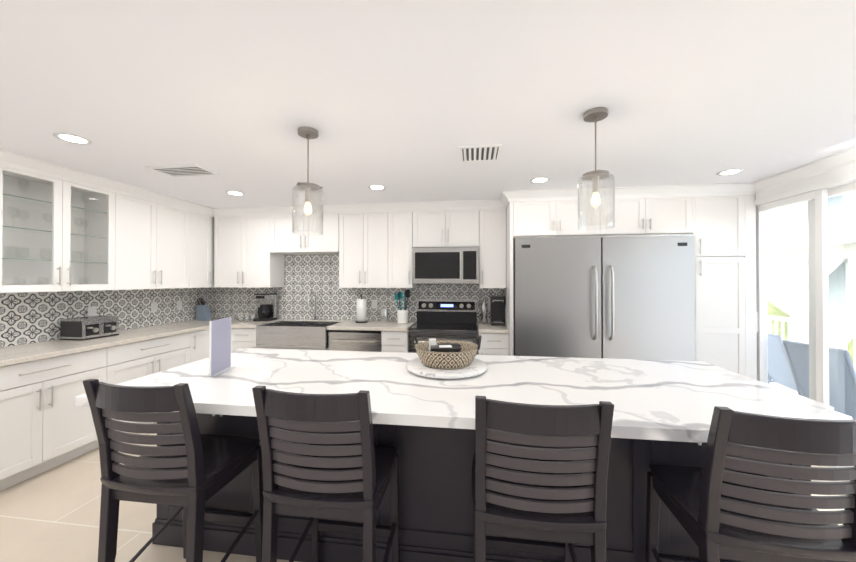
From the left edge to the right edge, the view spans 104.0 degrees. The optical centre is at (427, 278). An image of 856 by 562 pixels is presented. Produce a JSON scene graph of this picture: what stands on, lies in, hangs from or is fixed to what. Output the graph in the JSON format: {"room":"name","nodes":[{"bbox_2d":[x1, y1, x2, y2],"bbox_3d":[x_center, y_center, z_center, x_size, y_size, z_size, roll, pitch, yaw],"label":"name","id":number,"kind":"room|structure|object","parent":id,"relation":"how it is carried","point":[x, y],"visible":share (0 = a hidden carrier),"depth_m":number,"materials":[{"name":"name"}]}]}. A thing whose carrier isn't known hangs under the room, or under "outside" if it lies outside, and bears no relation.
{"room":"kitchen","nodes":[
{"label":"kitchen","id":0,"kind":"room"},
{"bbox_2d":[0,422,849,561],"bbox_3d":[-0.431,1.522,0.588,6.820,0.120,7.950,0,0,8],"label":"floor","id":1,"kind":"structure","parent":0,"point":[52,514],"depth_m":2.02,"materials":[{"name":"tile"}]},
{"bbox_2d":[0,346,115,490],"bbox_3d":[-3.148,1.034,2.509,0.614,0.880,0.989,0,0,8],"label":"base cabinet","id":2,"kind":"object","parent":1,"relation":"on","point":[46,423],"depth_m":2.49,"materials":[{"name":"white paint"}]},
{"bbox_2d":[116,331,195,432],"bbox_3d":[-3.032,1.040,3.367,0.614,0.880,0.978,0,0,8],"label":"base cabinet","id":3,"kind":"object","parent":1,"relation":"on","point":[134,360],"depth_m":3.31,"materials":[{"name":"white paint"}]},
{"bbox_2d":[83,379,263,561],"bbox_3d":[-1.091,0.933,1.501,0.458,1.070,0.516,0,0,8],"label":"bar stool","id":4,"kind":"object","parent":1,"relation":"on","point":[191,470],"visible":1,"depth_m":1.32,"materials":[{"name":"brown wood"}]},
{"bbox_2d":[196,329,208,360],"bbox_3d":[-2.955,1.043,3.945,0.614,0.880,0.427,0,0,8],"label":"base cabinet","id":5,"kind":"object","parent":1,"relation":"on","point":[202,336],"depth_m":3.94,"materials":[{"name":"white paint"}]},
{"bbox_2d":[0,318,237,366],"bbox_3d":[-3.110,0.574,2.696,0.639,0.038,4.184,0,0,8],"label":"countertop","id":6,"kind":"structure","parent":5,"relation":"on","point":[17,354],"depth_m":2.90,"materials":[{"name":"stone"}]},
{"bbox_2d":[60,315,118,340],"bbox_3d":[-3.169,0.461,3.157,0.268,0.192,0.320,0,0,8],"label":"toaster","id":7,"kind":"object","parent":6,"relation":"on","point":[87,327],"visible":1,"depth_m":3.05,"materials":[{"name":"silver metal"}]},
{"bbox_2d":[196,298,211,320],"bbox_3d":[-3.027,0.414,4.521,0.150,0.304,0.100,0,0,8],"label":"knife block","id":8,"kind":"object","parent":6,"relation":"on","point":[203,312],"visible":0.98,"depth_m":4.48,"materials":[{"name":"blue"}]},
{"bbox_2d":[231,328,262,350],"bbox_3d":[-2.179,1.046,4.370,0.450,0.880,0.614,0,0,8],"label":"base cabinet","id":9,"kind":"object","parent":1,"relation":"on","point":[240,337],"depth_m":4.07,"materials":[{"name":"white paint"}]},
{"bbox_2d":[231,319,508,333],"bbox_3d":[-0.815,0.584,4.176,3.509,0.038,0.639,0,0,8],"label":"countertop","id":10,"kind":"structure","parent":9,"relation":"on","point":[488,327],"depth_m":4.00,"materials":[{"name":"stone"}]},
{"bbox_2d":[238,312,256,320],"bbox_3d":[-2.417,0.507,4.478,0.258,0.117,0.077,0,0,8],"label":"canisters","id":11,"kind":"object","parent":10,"relation":"on","point":[247,316],"visible":0.98,"depth_m":4.45,"materials":[{"name":"silver metal"}]},
{"bbox_2d":[253,293,276,320],"bbox_3d":[-2.189,0.386,4.489,0.200,0.360,0.260,0,0,8],"label":"coffee maker","id":12,"kind":"object","parent":10,"relation":"on","point":[267,309],"visible":1,"depth_m":4.46,"materials":[{"name":"black plastic"}]},
{"bbox_2d":[256,321,339,348],"bbox_3d":[-1.588,0.696,4.206,0.881,0.254,0.534,0,0,8],"label":"sink","id":13,"kind":"object","parent":10,"relation":"in","point":[297,334],"visible":0.83,"depth_m":3.95,"materials":[{"name":"silver metal"}]},
{"bbox_2d":[307,290,320,319],"bbox_3d":[-1.513,0.360,4.432,0.098,0.412,0.240,0,0,8],"label":"faucet","id":14,"kind":"object","parent":10,"relation":"on","point":[315,316],"visible":1,"depth_m":4.50,"materials":[{"name":"silver metal"}]},
{"bbox_2d":[355,294,367,322],"bbox_3d":[-0.853,0.382,4.289,0.156,0.365,0.156,0,0,8],"label":"paper towel holder","id":15,"kind":"object","parent":10,"relation":"on","point":[361,310],"visible":1,"depth_m":4.23,"materials":[{"name":"white paper"}]},
{"bbox_2d":[380,290,409,323],"bbox_3d":[-0.418,0.357,4.247,0.385,0.415,0.151,0,0,8],"label":"utensil crock","id":16,"kind":"object","parent":10,"relation":"on","point":[402,316],"visible":1,"depth_m":4.21,"materials":[{"name":"white ceramic"}]},
{"bbox_2d":[481,300,486,323],"bbox_3d":[0.695,0.414,4.132,0.072,0.300,0.071,0,0,8],"label":"bottle","id":17,"kind":"object","parent":10,"relation":"on","point":[483,313],"visible":1,"depth_m":4.10,"materials":[{"name":"silver metal"}]},
{"bbox_2d":[490,296,504,325],"bbox_3d":[0.850,0.391,4.088,0.160,0.345,0.265,0,0,8],"label":"coffee machine","id":18,"kind":"object","parent":10,"relation":"on","point":[497,303],"visible":1,"depth_m":4.10,"materials":[{"name":"black plastic"}]},
{"bbox_2d":[263,347,327,349],"bbox_3d":[-1.608,1.158,4.292,0.949,0.655,0.614,0,0,8],"label":"base cabinet","id":19,"kind":"object","parent":1,"relation":"on","point":[263,347],"depth_m":3.98,"materials":[{"name":"white paint"}]},
{"bbox_2d":[328,330,381,351],"bbox_3d":[-0.822,0.993,4.147,0.642,0.773,0.646,0,0,8],"label":"dishwasher","id":20,"kind":"object","parent":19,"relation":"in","point":[353,340],"visible":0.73,"depth_m":3.88,"materials":[{"name":"silver metal"}]},
{"bbox_2d":[252,386,399,561],"bbox_3d":[-0.391,0.932,1.417,0.458,1.070,0.516,0,0,8],"label":"bar stool","id":21,"kind":"object","parent":1,"relation":"on","point":[343,478],"visible":1,"depth_m":1.23,"materials":[{"name":"brown wood"}]},
{"bbox_2d":[382,330,408,352],"bbox_3d":[-0.342,1.044,4.123,0.307,0.880,0.614,0,0,8],"label":"base cabinet","id":22,"kind":"object","parent":1,"relation":"on","point":[392,341],"depth_m":3.82,"materials":[{"name":"white paint"}]},
{"bbox_2d":[409,299,476,354],"bbox_3d":[0.198,0.876,4.001,0.770,1.215,0.666,0,0,8],"label":"range","id":23,"kind":"object","parent":1,"relation":"on","point":[446,319],"visible":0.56,"depth_m":4.22,"materials":[{"name":"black metal"}]},
{"bbox_2d":[152,412,810,561],"bbox_3d":[0.099,1.028,1.874,3.214,0.885,1.055,0,0,8],"label":"kitchen island","id":24,"kind":"object","parent":1,"relation":"on","point":[436,507],"depth_m":1.66,"materials":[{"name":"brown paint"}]},
{"bbox_2d":[75,348,833,447],"bbox_3d":[0.096,0.563,1.855,3.290,0.045,1.110,0,0,8],"label":"island countertop","id":25,"kind":"structure","parent":24,"relation":"on","point":[669,401],"depth_m":1.65,"materials":[{"name":"white stone"}]},
{"bbox_2d":[203,317,235,377],"bbox_3d":[-1.191,0.386,1.923,0.070,0.307,0.220,0,0,-5],"label":"holder","id":26,"kind":"object","parent":25,"relation":"on","point":[219,345],"visible":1,"depth_m":1.90,"materials":[{"name":"plastic"}]},
{"bbox_2d":[406,357,486,378],"bbox_3d":[0.111,0.525,2.000,0.480,0.030,0.480,0,0,8],"label":"lazy susan tray","id":27,"kind":"object","parent":25,"relation":"on","point":[475,367],"visible":0.62,"depth_m":1.85,"materials":[{"name":"stone"}]},
{"bbox_2d":[412,334,480,368],"bbox_3d":[0.111,0.423,2.000,0.414,0.172,0.382,0,0,8],"label":"woven basket","id":28,"kind":"object","parent":27,"relation":"on","point":[465,357],"visible":0.92,"depth_m":1.87,"materials":[{"name":"beige wicker"}]},
{"bbox_2d":[429,338,460,351],"bbox_3d":[0.103,0.431,2.013,0.195,0.120,0.175,0,0,0],"label":"contents","id":29,"kind":"object","parent":28,"relation":"in","point":[445,347],"visible":0.6,"depth_m":1.96,"materials":[{"name":"black plastic"}]},
{"bbox_2d":[478,332,508,355],"bbox_3d":[0.762,1.044,3.975,0.329,0.880,0.614,0,0,8],"label":"base cabinet","id":30,"kind":"object","parent":1,"relation":"on","point":[491,343],"depth_m":3.67,"materials":[{"name":"white paint"}]},
{"bbox_2d":[472,396,613,561],"bbox_3d":[0.402,0.932,1.310,0.458,1.070,0.516,0,0,8],"label":"bar stool","id":31,"kind":"object","parent":1,"relation":"on","point":[533,494],"visible":1,"depth_m":1.12,"materials":[{"name":"brown wood"}]},
{"bbox_2d":[513,234,694,360],"bbox_3d":[1.821,0.509,3.726,1.748,1.905,0.783,0,0,8],"label":"refrigerator","id":32,"kind":"object","parent":1,"relation":"on","point":[614,296],"visible":0.58,"depth_m":3.41,"materials":[{"name":"silver metal"}]},
{"bbox_2d":[693,195,747,376],"bbox_3d":[2.932,0.316,3.652,0.468,2.330,0.684,0,0,8],"label":"tall cabinet","id":33,"kind":"object","parent":1,"relation":"on","point":[722,229],"depth_m":3.32,"materials":[{"name":"white paint"}]},
{"bbox_2d":[645,406,855,561],"bbox_3d":[1.137,0.931,1.202,0.458,1.070,0.516,0,0,11],"label":"bar stool","id":34,"kind":"object","parent":1,"relation":"on","point":[717,510],"visible":1,"depth_m":1.02,"materials":[{"name":"brown wood"}]},
{"bbox_2d":[0,0,855,207],"bbox_3d":[-0.431,-0.998,0.604,6.820,0.120,7.950,0,0,8],"label":"ceiling","id":35,"kind":"structure","parent":0,"point":[401,100],"depth_m":1.67,"materials":[{"name":"white paint"}]},
{"bbox_2d":[53,133,91,144],"bbox_3d":[-2.353,-0.924,2.219,0.180,0.006,0.180,0,0,8],"label":"recessed light","id":36,"kind":"object","parent":35,"relation":"in","point":[72,138],"visible":0.94,"depth_m":2.21,"materials":[{"name":"white plastic"}]},
{"bbox_2d":[0,149,211,216],"bbox_3d":[-3.082,-0.876,2.513,0.078,0.100,3.730,0,0,8],"label":"crown molding","id":37,"kind":"structure","parent":35,"relation":"attached to","point":[9,159],"depth_m":2.99,"materials":[{"name":"white wood"}]},
{"bbox_2d":[146,164,219,176],"bbox_3d":[-2.086,-0.917,2.859,0.460,0.012,0.260,0,0,8],"label":"ceiling vent","id":38,"kind":"object","parent":35,"relation":"in","point":[188,170],"visible":0.98,"depth_m":2.84,"materials":[{"name":"white plastic"}]},
{"bbox_2d":[226,191,244,195],"bbox_3d":[-2.076,-0.916,3.604,0.180,0.006,0.180,0,0,8],"label":"recessed light","id":39,"kind":"object","parent":35,"relation":"in","point":[236,193],"visible":0.98,"depth_m":3.61,"materials":[{"name":"white plastic"}]},
{"bbox_2d":[292,127,322,235],"bbox_3d":[-0.754,-0.604,2.103,0.184,0.647,0.184,0,0,8],"label":"pendant light","id":40,"kind":"object","parent":35,"relation":"hanging from","point":[307,133],"visible":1,"depth_m":2.08,"materials":[{"name":"clear glass"}]},
{"bbox_2d":[212,199,507,216],"bbox_3d":[-0.974,-0.865,4.153,3.820,0.100,0.078,0,0,8],"label":"crown molding","id":41,"kind":"structure","parent":35,"relation":"attached to","point":[490,203],"depth_m":4.11,"materials":[{"name":"white wood"}]},
{"bbox_2d":[368,185,385,189],"bbox_3d":[-0.513,-0.917,3.374,0.180,0.006,0.180,0,0,8],"label":"recessed light","id":42,"kind":"object","parent":35,"relation":"in","point":[377,187],"visible":0.94,"depth_m":3.38,"materials":[{"name":"white plastic"}]},
{"bbox_2d":[459,144,502,162],"bbox_3d":[0.385,-0.920,2.471,0.300,0.012,0.300,0,0,8],"label":"ceiling vent","id":43,"kind":"object","parent":35,"relation":"in","point":[480,153],"visible":0.96,"depth_m":2.45,"materials":[{"name":"white plastic"}]},
{"bbox_2d":[530,177,549,182],"bbox_3d":[1.049,-0.919,3.134,0.180,0.006,0.180,0,0,8],"label":"recessed light","id":44,"kind":"object","parent":35,"relation":"in","point":[540,180],"visible":0.96,"depth_m":3.13,"materials":[{"name":"white plastic"}]},
{"bbox_2d":[578,107,614,229],"bbox_3d":[0.940,-0.605,1.875,0.184,0.647,0.184,0,0,8],"label":"pendant light","id":45,"kind":"object","parent":35,"relation":"hanging from","point":[595,115],"visible":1,"depth_m":1.86,"materials":[{"name":"clear glass"}]},
{"bbox_2d":[500,182,751,202],"bbox_3d":[1.959,-0.870,3.406,2.348,0.100,0.078,0,0,8],"label":"crown molding","id":46,"kind":"structure","parent":35,"relation":"attached to","point":[722,189],"depth_m":3.38,"materials":[{"name":"white wood"}]},
{"bbox_2d":[716,169,743,175],"bbox_3d":[2.622,-0.920,2.902,0.180,0.006,0.180,0,0,8],"label":"recessed light","id":47,"kind":"object","parent":35,"relation":"in","point":[729,172],"visible":0.98,"depth_m":2.91,"materials":[{"name":"white plastic"}]},
{"bbox_2d":[752,147,855,194],"bbox_3d":[2.715,-0.893,-0.167,0.078,0.100,6.960,0,0,8],"label":"crown molding","id":48,"kind":"structure","parent":35,"relation":"attached to","point":[847,157],"depth_m":2.73,"materials":[{"name":"white"}]},
{"bbox_2d":[506,199,607,242],"bbox_3d":[1.425,-0.647,3.861,0.936,0.400,0.684,0,0,8],"label":"upper cabinet","id":49,"kind":"object","parent":0,"relation":"attached to","point":[530,218],"depth_m":3.53,"materials":[{"name":"white paint"}]},
{"bbox_2d":[608,196,695,234],"bbox_3d":[2.236,-0.648,3.752,0.936,0.400,0.684,0,0,8],"label":"upper cabinet","id":50,"kind":"object","parent":0,"relation":"attached to","point":[661,215],"depth_m":3.40,"materials":[{"name":"white paint"}]},
{"bbox_3d":[2.874,0.259,0.152,0.150,2.400,7.650,0,0,8],"label":"wall","id":51,"kind":"structure","parent":0,"visible":0},
{"bbox_2d":[754,163,855,467],"bbox_3d":[3.032,0.313,1.518,0.160,2.310,3.720,0,0,8],"label":"door frame","id":52,"kind":"structure","parent":51,"relation":"attached to","point":[820,189],"depth_m":2.78,"materials":[{"name":"white"}]},
{"bbox_2d":[761,193,855,418],"bbox_3d":[3.046,0.348,1.546,0.050,2.020,3.440,0,0,8],"label":"glass window","id":53,"kind":"structure","parent":51,"relation":"in","point":[794,343],"depth_m":2.85,"materials":[{"name":"clear glass"}]},
{"bbox_3d":[0.088,0.287,4.461,6.820,2.400,0.150,0,0,8],"label":"wall","id":54,"kind":"structure","parent":0,"visible":0},
{"bbox_2d":[214,215,285,287],"bbox_3d":[-2.392,-0.360,4.548,0.857,0.965,0.334,0,0,8],"label":"upper cabinet","id":55,"kind":"object","parent":54,"relation":"attached to","point":[244,255],"depth_m":4.39,"materials":[{"name":"white paint"}]},
{"bbox_2d":[274,214,337,253],"bbox_3d":[-1.565,-0.588,4.439,0.932,0.510,0.334,0,0,8],"label":"upper cabinet","id":56,"kind":"object","parent":54,"relation":"attached to","point":[287,242],"depth_m":4.27,"materials":[{"name":"white paint"}]},
{"bbox_2d":[209,254,503,323],"bbox_3d":[-1.082,0.062,4.542,4.180,1.050,0.004,0,0,8],"label":"backsplash","id":57,"kind":"structure","parent":54,"relation":"attached to","point":[306,274],"depth_m":4.58,"materials":[{"name":"tile"}]},
{"bbox_2d":[372,300,376,308],"bbox_3d":[-0.716,0.347,4.485,0.072,0.116,0.008,0,0,8],"label":"electrical outlet plate","id":58,"kind":"object","parent":57,"relation":"attached to","point":[374,302],"depth_m":4.48,"materials":[{"name":"white plastic"}]},
{"bbox_2d":[334,212,393,287],"bbox_3d":[-0.786,-0.361,4.333,0.757,0.965,0.334,0,0,8],"label":"upper cabinet","id":59,"kind":"object","parent":54,"relation":"attached to","point":[373,250],"depth_m":4.16,"materials":[{"name":"white paint"}]},
{"bbox_2d":[394,212,416,287],"bbox_3d":[-0.350,-0.361,4.274,0.365,0.965,0.334,0,0,8],"label":"upper cabinet","id":60,"kind":"object","parent":54,"relation":"attached to","point":[403,221],"depth_m":4.11,"materials":[{"name":"white paint"}]},
{"bbox_2d":[414,210,481,248],"bbox_3d":[0.232,-0.610,4.197,0.802,0.468,0.334,0,0,8],"label":"upper cabinet","id":61,"kind":"object","parent":54,"relation":"attached to","point":[453,228],"depth_m":4.03,"materials":[{"name":"white paint"}]},
{"bbox_2d":[412,247,478,283],"bbox_3d":[0.226,-0.153,4.140,0.796,0.435,0.443,0,0,8],"label":"over-the-range microwave","id":62,"kind":"object","parent":61,"relation":"attached to","point":[445,265],"visible":1,"depth_m":3.97,"materials":[{"name":"silver metal"}]},
{"bbox_2d":[479,209,505,287],"bbox_3d":[0.788,-0.362,4.121,0.314,0.965,0.334,0,0,8],"label":"upper cabinet","id":63,"kind":"object","parent":54,"relation":"attached to","point":[492,255],"depth_m":3.96,"materials":[{"name":"white paint"}]},
{"bbox_3d":[-3.737,0.265,1.040,0.150,2.400,7.650,0,0,8],"label":"wall","id":64,"kind":"structure","parent":0,"visible":0},
{"bbox_2d":[0,165,7,292],"bbox_3d":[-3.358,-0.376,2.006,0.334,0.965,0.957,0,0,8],"label":"upper cabinet","id":65,"kind":"object","parent":64,"relation":"attached to","point":[3,170],"depth_m":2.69,"materials":[{"name":"white paint"}]},
{"bbox_2d":[0,288,208,347],"bbox_3d":[-3.434,0.300,2.712,0.004,0.550,4.246,0,0,8],"label":"backsplash","id":66,"kind":"structure","parent":64,"relation":"attached to","point":[29,317],"depth_m":3.26,"materials":[{"name":"tile"}]},
{"bbox_2d":[88,306,96,315],"bbox_3d":[-3.345,0.339,3.333,0.008,0.116,0.072,0,0,8],"label":"electrical outlet plate","id":67,"kind":"object","parent":66,"relation":"attached to","point":[92,311],"depth_m":3.33,"materials":[{"name":"white plastic"}]},
{"bbox_2d":[151,302,156,311],"bbox_3d":[-3.258,0.344,3.977,0.008,0.116,0.072,0,0,8],"label":"electrical outlet plate","id":68,"kind":"object","parent":66,"relation":"attached to","point":[153,304],"depth_m":3.97,"materials":[{"name":"white plastic"}]},
{"bbox_2d":[177,300,181,309],"bbox_3d":[-3.212,0.346,4.324,0.008,0.116,0.072,0,0,8],"label":"electrical outlet plate","id":69,"kind":"object","parent":66,"relation":"attached to","point":[179,303],"depth_m":4.32,"materials":[{"name":"white plastic"}]},
{"bbox_2d":[76,189,195,290],"bbox_3d":[-3.133,-0.365,3.678,0.334,0.965,0.968,0,0,8],"label":"upper cabinet","id":70,"kind":"object","parent":64,"relation":"attached to","point":[129,243],"depth_m":3.40,"materials":[{"name":"white paint"}]},
{"bbox_2d":[3,180,90,284],"bbox_3d":[-3.260,-0.350,2.841,0.152,0.884,0.736,0,0,8],"label":"glassware","id":71,"kind":"object","parent":70,"relation":"in","point":[72,252],"depth_m":2.81,"materials":[{"name":"clear glass"}]},
{"bbox_2d":[196,213,211,287],"bbox_3d":[-3.058,-0.362,4.240,0.334,0.965,0.407,0,0,8],"label":"upper cabinet","id":72,"kind":"object","parent":64,"relation":"attached to","point":[203,222],"depth_m":4.30,"materials":[{"name":"white paint"}]},
{"bbox_2d":[212,217,213,286],"bbox_3d":[-3.011,-0.360,4.590,0.334,0.965,0.416,0,0,8],"label":"upper cabinet","id":73,"kind":"object","parent":64,"relation":"attached to","point":[212,217],"depth_m":4.47,"materials":[{"name":"white paint"}]},
{"label":"outside","id":74,"kind":"structure","parent":0,"visible":0},
{"bbox_2d":[769,379,851,419],"bbox_3d":[4.363,1.610,2.592,2.130,0.170,11.500,0,0,8],"label":"floor","id":75,"kind":"structure","parent":74,"point":[846,417],"depth_m":3.81,"materials":[{"name":"white"}]},
{"bbox_2d":[768,333,855,390],"bbox_3d":[4.083,1.066,3.620,0.732,0.942,0.512,0,0,18],"label":"outdoor chair","id":76,"kind":"object","parent":75,"relation":"on","point":[785,367],"depth_m":3.63,"materials":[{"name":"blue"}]},
{"bbox_2d":[768,315,855,370],"bbox_3d":[5.617,1.061,4.380,0.080,0.950,7.451,0,0,8],"label":"railing","id":77,"kind":"object","parent":75,"relation":"on","point":[798,330],"depth_m":5.16,"materials":[{"name":"white paint"}]},
{"bbox_2d":[782,340,855,418],"bbox_3d":[3.797,1.062,2.997,0.732,0.942,0.512,0,0,0],"label":"outdoor chair","id":78,"kind":"object","parent":75,"relation":"on","point":[835,386],"depth_m":2.92,"materials":[{"name":"grey"}]},
{"bbox_3d":[43.039,4.617,9.234,76.940,0.200,90.000,0,0,8],"label":"ground","id":79,"kind":"structure","parent":74,"visible":0},
{"bbox_2d":[767,300,853,365],"bbox_3d":[9.395,2.443,8.411,7.097,3.885,15.079,0,0,8],"label":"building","id":80,"kind":"structure","parent":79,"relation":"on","point":[782,313],"depth_m":10.08,"materials":[{"name":"yellow"}]},
{"bbox_2d":[767,191,855,348],"bbox_3d":[17.965,-1.474,10.622,9.000,12.000,14.000,0,0,8],"label":"building","id":81,"kind":"structure","parent":79,"relation":"on","point":[837,291],"depth_m":12.67,"materials":[{"name":"white paint"}]}
]}

